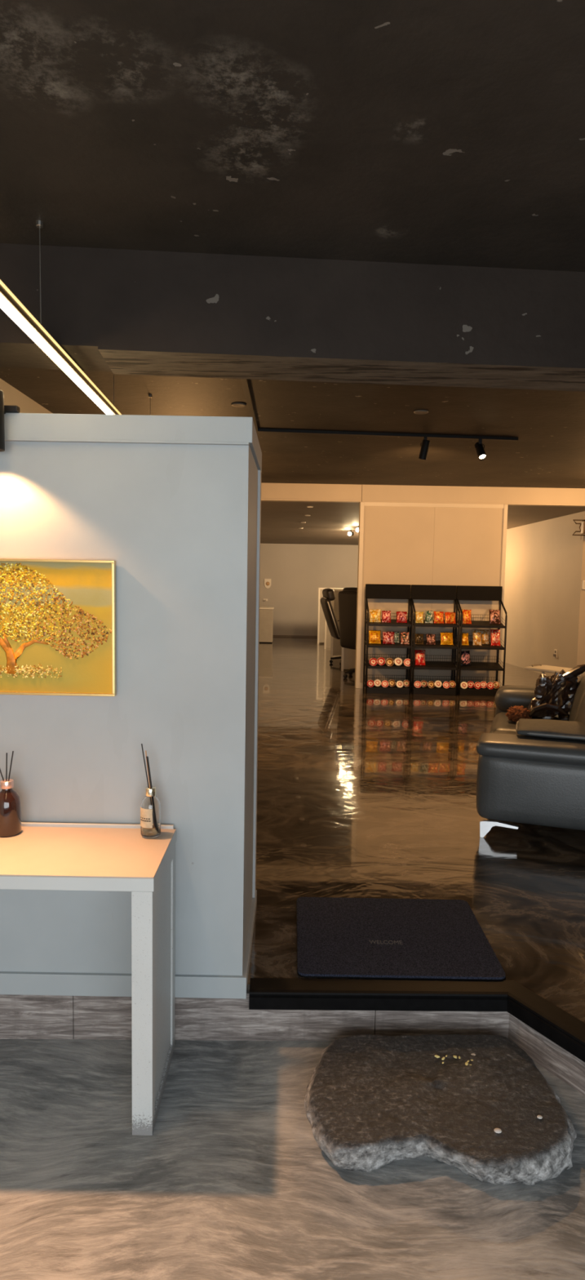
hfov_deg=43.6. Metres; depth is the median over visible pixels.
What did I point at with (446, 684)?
cup
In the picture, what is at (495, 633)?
snack bag
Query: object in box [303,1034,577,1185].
stepping stone
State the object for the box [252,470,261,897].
trim
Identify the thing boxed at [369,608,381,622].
snack bag
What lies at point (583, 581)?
control box
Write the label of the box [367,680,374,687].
cup
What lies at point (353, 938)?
doormat
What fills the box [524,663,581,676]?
folding table
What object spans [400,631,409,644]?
snack bag
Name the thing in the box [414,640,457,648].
shelf
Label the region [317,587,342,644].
screen
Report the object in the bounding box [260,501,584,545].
ceiling
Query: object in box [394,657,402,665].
cup
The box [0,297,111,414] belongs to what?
diffuser
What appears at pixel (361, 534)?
trim
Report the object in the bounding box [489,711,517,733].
seat cushion
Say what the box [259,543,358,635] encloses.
wall
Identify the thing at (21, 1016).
baseboard
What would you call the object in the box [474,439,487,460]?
track spotlight
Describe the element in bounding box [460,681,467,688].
cup
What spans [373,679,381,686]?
cup
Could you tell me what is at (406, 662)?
cup
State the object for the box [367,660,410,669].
shelf
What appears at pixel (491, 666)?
shelf
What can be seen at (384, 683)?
cup
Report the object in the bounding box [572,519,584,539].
lamp
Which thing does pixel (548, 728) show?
armrest
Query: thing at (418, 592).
rack
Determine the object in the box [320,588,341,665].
office chair
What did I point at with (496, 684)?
cup
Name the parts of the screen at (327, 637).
post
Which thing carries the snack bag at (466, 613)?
in the rack at (463, 592)
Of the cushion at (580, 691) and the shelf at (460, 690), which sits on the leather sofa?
the cushion at (580, 691)
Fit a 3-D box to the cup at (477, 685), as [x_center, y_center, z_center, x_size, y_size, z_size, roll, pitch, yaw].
[2.265,0.559,8.966,0.091,0.095,0.085,1,5,-3]
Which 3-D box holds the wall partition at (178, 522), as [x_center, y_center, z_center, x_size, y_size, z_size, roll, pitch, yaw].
[-0.955,0.211,2.772,1.598,1.940,0.676,1,5,0]
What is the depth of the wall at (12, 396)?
4.62 m
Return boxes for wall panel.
[360,506,503,683]
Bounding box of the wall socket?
[553,648,557,657]
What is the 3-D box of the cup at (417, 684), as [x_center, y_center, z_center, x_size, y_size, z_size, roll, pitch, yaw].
[1.530,0.547,8.966,0.091,0.095,0.085,1,5,-3]
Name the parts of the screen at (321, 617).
post, panel, rail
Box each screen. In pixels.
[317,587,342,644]
[324,600,332,648]
[330,588,343,657]
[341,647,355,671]
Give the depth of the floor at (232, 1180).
1.94 m
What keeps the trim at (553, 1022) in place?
attached to the floor at (360, 794)
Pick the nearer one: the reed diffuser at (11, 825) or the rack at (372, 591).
the reed diffuser at (11, 825)
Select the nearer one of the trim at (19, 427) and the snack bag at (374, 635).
the trim at (19, 427)
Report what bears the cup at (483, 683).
on the rack at (463, 592)
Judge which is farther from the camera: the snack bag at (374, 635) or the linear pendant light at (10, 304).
the snack bag at (374, 635)
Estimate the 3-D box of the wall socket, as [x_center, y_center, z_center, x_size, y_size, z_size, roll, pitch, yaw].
[3.786,0.196,10.552,0.034,0.120,0.080,0,5,-6]
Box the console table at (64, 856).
[0,822,176,1135]
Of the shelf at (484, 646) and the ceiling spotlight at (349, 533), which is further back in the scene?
the ceiling spotlight at (349, 533)
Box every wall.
[0,377,53,413]
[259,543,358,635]
[501,511,584,681]
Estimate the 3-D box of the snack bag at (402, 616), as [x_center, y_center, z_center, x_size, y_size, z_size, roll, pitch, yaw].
[1.334,-0.280,8.936,0.134,0.139,0.072,1,5,0]
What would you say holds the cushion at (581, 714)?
on the leather sofa
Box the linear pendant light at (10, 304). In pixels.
[0,220,152,415]
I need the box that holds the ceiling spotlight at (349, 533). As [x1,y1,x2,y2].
[347,529,353,535]
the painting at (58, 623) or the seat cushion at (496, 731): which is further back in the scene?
the seat cushion at (496, 731)
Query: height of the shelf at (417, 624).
0.069 m
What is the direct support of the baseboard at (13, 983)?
attached to the wall partition at (178, 522)
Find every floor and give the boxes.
[0,1038,584,1279]
[247,636,584,1024]
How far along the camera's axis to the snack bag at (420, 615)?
8.92 m
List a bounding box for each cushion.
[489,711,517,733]
[492,730,523,735]
[568,671,584,721]
[575,693,584,724]
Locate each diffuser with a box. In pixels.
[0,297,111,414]
[0,751,22,837]
[140,743,160,838]
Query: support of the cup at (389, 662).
on the rack at (372, 591)
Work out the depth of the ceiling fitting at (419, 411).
4.97 m
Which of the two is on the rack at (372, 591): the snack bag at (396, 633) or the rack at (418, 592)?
the snack bag at (396, 633)
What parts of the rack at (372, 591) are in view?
post, frame, post, frame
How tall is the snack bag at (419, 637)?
0.131 m
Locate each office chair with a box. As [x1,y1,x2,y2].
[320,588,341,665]
[337,586,357,678]
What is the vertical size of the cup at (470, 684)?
0.095 m
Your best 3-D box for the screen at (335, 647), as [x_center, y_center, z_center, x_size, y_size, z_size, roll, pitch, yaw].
[1.591,-0.279,12.724,1.828,1.190,0.056,1,5,0]
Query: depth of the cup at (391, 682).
8.97 m
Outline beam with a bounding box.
[0,243,584,391]
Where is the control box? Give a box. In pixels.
[582,580,584,589]
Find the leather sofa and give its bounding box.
[476,671,584,837]
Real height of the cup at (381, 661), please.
0.106 m
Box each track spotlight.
[418,437,430,460]
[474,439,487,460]
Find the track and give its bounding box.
[240,378,518,440]
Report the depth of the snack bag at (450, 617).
8.92 m
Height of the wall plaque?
0.220 m
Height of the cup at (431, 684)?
0.095 m
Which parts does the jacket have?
fur trim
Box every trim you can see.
[4,413,262,472]
[248,977,513,1011]
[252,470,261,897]
[355,502,364,688]
[360,502,504,688]
[497,504,507,686]
[506,980,584,1062]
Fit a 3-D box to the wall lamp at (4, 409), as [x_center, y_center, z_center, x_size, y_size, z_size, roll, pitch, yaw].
[-0.921,-0.682,2.293,0.071,0.180,0.136,2,5,15]
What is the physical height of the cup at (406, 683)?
0.095 m
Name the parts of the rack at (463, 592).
post, frame, post, frame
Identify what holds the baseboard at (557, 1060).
attached to the floor at (360, 794)
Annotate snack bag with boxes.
[368,630,381,644]
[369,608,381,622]
[382,610,391,622]
[382,631,395,644]
[393,631,399,642]
[396,611,407,622]
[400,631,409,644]
[414,649,425,665]
[415,611,423,622]
[415,633,423,644]
[425,610,433,623]
[426,634,435,644]
[434,611,444,623]
[440,632,453,644]
[444,612,456,623]
[461,650,471,666]
[462,608,471,623]
[462,632,469,645]
[472,630,481,645]
[480,629,489,644]
[488,609,501,624]
[490,629,500,645]
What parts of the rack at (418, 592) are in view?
post, frame, post, frame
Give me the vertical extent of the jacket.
0.409 m
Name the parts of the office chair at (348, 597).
backrest, leg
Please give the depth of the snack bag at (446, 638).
8.94 m
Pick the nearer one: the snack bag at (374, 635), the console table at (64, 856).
the console table at (64, 856)
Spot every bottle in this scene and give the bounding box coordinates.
[0,788,22,837]
[140,795,160,838]
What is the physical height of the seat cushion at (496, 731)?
0.168 m
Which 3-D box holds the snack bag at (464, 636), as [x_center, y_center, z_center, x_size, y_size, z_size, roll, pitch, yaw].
[2.112,-0.011,8.961,0.095,0.150,0.075,1,5,0]
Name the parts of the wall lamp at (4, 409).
lamp shade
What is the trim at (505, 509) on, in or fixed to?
attached to the wall panel
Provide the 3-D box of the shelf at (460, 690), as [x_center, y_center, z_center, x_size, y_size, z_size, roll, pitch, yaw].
[2.296,0.584,9.037,0.514,0.069,0.288,1,5,0]
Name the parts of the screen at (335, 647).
post, panel, rail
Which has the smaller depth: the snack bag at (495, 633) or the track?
the track
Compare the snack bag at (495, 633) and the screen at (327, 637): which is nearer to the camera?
the snack bag at (495, 633)
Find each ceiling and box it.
[0,0,584,488]
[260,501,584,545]
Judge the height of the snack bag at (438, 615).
0.149 m
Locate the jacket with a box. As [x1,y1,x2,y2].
[505,664,584,722]
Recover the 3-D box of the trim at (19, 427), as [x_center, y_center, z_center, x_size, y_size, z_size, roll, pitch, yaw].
[-0.933,-0.714,2.685,1.610,0.088,0.706,1,5,0]
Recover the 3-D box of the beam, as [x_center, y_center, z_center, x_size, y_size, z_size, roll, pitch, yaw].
[1.774,-1.189,2.906,7.060,0.352,0.325,1,5,-4]
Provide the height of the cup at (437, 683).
0.095 m
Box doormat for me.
[296,897,506,980]
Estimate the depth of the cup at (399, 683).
8.94 m
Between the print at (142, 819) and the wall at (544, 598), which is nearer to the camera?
the print at (142, 819)
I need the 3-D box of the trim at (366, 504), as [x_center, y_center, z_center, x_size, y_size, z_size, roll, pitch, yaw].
[1.740,-0.536,9.191,1.736,2.340,0.014,1,5,0]
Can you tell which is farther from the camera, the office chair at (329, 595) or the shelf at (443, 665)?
the office chair at (329, 595)
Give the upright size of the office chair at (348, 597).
1.264 m
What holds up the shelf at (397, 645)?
attached to the rack at (372, 591)
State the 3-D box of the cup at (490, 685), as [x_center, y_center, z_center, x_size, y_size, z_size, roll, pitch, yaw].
[2.420,0.562,8.966,0.091,0.095,0.085,1,5,-3]
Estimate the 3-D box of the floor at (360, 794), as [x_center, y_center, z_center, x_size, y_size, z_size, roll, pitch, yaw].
[2.112,0.776,8.851,7.750,0.199,16.302,1,5,0]
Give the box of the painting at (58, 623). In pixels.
[0,558,116,696]
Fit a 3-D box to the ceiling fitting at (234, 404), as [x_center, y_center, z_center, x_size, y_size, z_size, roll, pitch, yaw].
[-0.358,-1.563,4.865,0.100,0.010,0.100,1,5,0]
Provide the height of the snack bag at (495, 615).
0.183 m
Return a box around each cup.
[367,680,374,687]
[368,657,377,666]
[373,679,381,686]
[377,657,385,665]
[381,680,388,687]
[385,657,394,666]
[388,680,395,686]
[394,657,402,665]
[395,680,404,687]
[403,680,409,687]
[404,658,410,666]
[413,680,421,688]
[420,680,427,687]
[427,680,435,688]
[435,680,442,687]
[443,681,450,688]
[448,680,456,688]
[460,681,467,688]
[467,680,474,688]
[474,681,481,688]
[480,680,487,688]
[486,682,494,688]
[493,681,499,688]
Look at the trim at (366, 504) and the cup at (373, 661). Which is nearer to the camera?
the cup at (373, 661)
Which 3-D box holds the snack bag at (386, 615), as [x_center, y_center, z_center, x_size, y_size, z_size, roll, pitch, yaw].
[1.147,-0.286,8.936,0.114,0.145,0.071,1,5,0]
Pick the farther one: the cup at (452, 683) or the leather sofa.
the cup at (452, 683)
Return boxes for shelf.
[364,680,409,690]
[366,618,411,626]
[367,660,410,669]
[368,640,410,648]
[411,681,456,691]
[412,661,457,670]
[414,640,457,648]
[415,619,458,627]
[455,682,499,692]
[456,662,503,671]
[457,620,505,628]
[457,641,504,649]
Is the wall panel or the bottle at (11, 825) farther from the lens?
the wall panel
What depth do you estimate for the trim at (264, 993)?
2.52 m
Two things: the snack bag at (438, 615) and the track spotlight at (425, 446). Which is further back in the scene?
the snack bag at (438, 615)
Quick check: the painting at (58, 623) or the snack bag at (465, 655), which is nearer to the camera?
the painting at (58, 623)
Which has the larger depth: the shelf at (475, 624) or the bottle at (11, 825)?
the shelf at (475, 624)
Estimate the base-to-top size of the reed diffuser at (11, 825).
0.273 m
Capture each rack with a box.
[363,583,413,693]
[408,584,460,694]
[453,585,507,695]
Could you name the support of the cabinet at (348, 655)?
on the floor at (360, 794)
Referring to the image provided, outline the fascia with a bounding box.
[261,482,584,506]
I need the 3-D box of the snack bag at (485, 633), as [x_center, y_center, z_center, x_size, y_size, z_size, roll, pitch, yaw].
[2.373,-0.037,9.020,0.105,0.178,0.074,1,5,0]
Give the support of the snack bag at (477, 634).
in the rack at (463, 592)
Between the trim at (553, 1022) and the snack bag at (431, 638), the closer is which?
the trim at (553, 1022)
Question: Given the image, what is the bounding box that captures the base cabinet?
[259,606,274,643]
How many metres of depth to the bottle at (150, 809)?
2.35 m
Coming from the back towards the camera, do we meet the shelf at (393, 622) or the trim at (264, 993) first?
the shelf at (393, 622)
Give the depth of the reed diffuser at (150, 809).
2.35 m
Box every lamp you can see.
[0,389,20,451]
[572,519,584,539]
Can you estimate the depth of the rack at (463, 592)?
9.01 m
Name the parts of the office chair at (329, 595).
backrest, leg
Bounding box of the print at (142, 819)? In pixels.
[140,817,151,822]
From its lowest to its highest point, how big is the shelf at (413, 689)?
0.069 m
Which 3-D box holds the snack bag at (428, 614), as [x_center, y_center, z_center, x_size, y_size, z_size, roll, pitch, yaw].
[1.667,-0.281,8.938,0.100,0.154,0.076,1,5,0]
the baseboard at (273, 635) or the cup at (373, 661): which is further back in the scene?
the baseboard at (273, 635)
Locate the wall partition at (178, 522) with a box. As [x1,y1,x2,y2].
[0,440,257,975]
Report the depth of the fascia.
9.07 m
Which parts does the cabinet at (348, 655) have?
post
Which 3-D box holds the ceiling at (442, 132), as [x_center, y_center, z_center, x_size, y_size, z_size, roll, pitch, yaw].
[2.176,-1.451,3.380,8.100,0.120,11.600,1,5,0]
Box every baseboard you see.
[0,889,257,999]
[0,991,509,1041]
[272,635,317,637]
[508,1013,584,1096]
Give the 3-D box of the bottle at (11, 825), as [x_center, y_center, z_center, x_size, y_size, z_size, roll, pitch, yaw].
[-0.925,0.547,2.372,0.085,0.162,0.085,1,5,0]
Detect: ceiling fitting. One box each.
[231,402,246,407]
[413,409,428,414]
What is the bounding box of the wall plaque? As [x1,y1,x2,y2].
[264,578,271,588]
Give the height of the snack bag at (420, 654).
0.187 m
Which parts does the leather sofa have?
panel, armrest, panel, armrest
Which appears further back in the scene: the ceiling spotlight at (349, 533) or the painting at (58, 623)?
the ceiling spotlight at (349, 533)
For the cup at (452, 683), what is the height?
0.095 m
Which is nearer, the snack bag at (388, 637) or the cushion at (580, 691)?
the cushion at (580, 691)
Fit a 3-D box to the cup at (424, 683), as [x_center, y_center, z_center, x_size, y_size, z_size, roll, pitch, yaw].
[1.612,0.540,8.995,0.091,0.095,0.085,1,5,-3]
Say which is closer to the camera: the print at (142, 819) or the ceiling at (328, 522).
the print at (142, 819)
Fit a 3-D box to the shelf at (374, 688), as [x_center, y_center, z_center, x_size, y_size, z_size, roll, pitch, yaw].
[1.165,0.564,9.037,0.514,0.069,0.288,1,5,0]

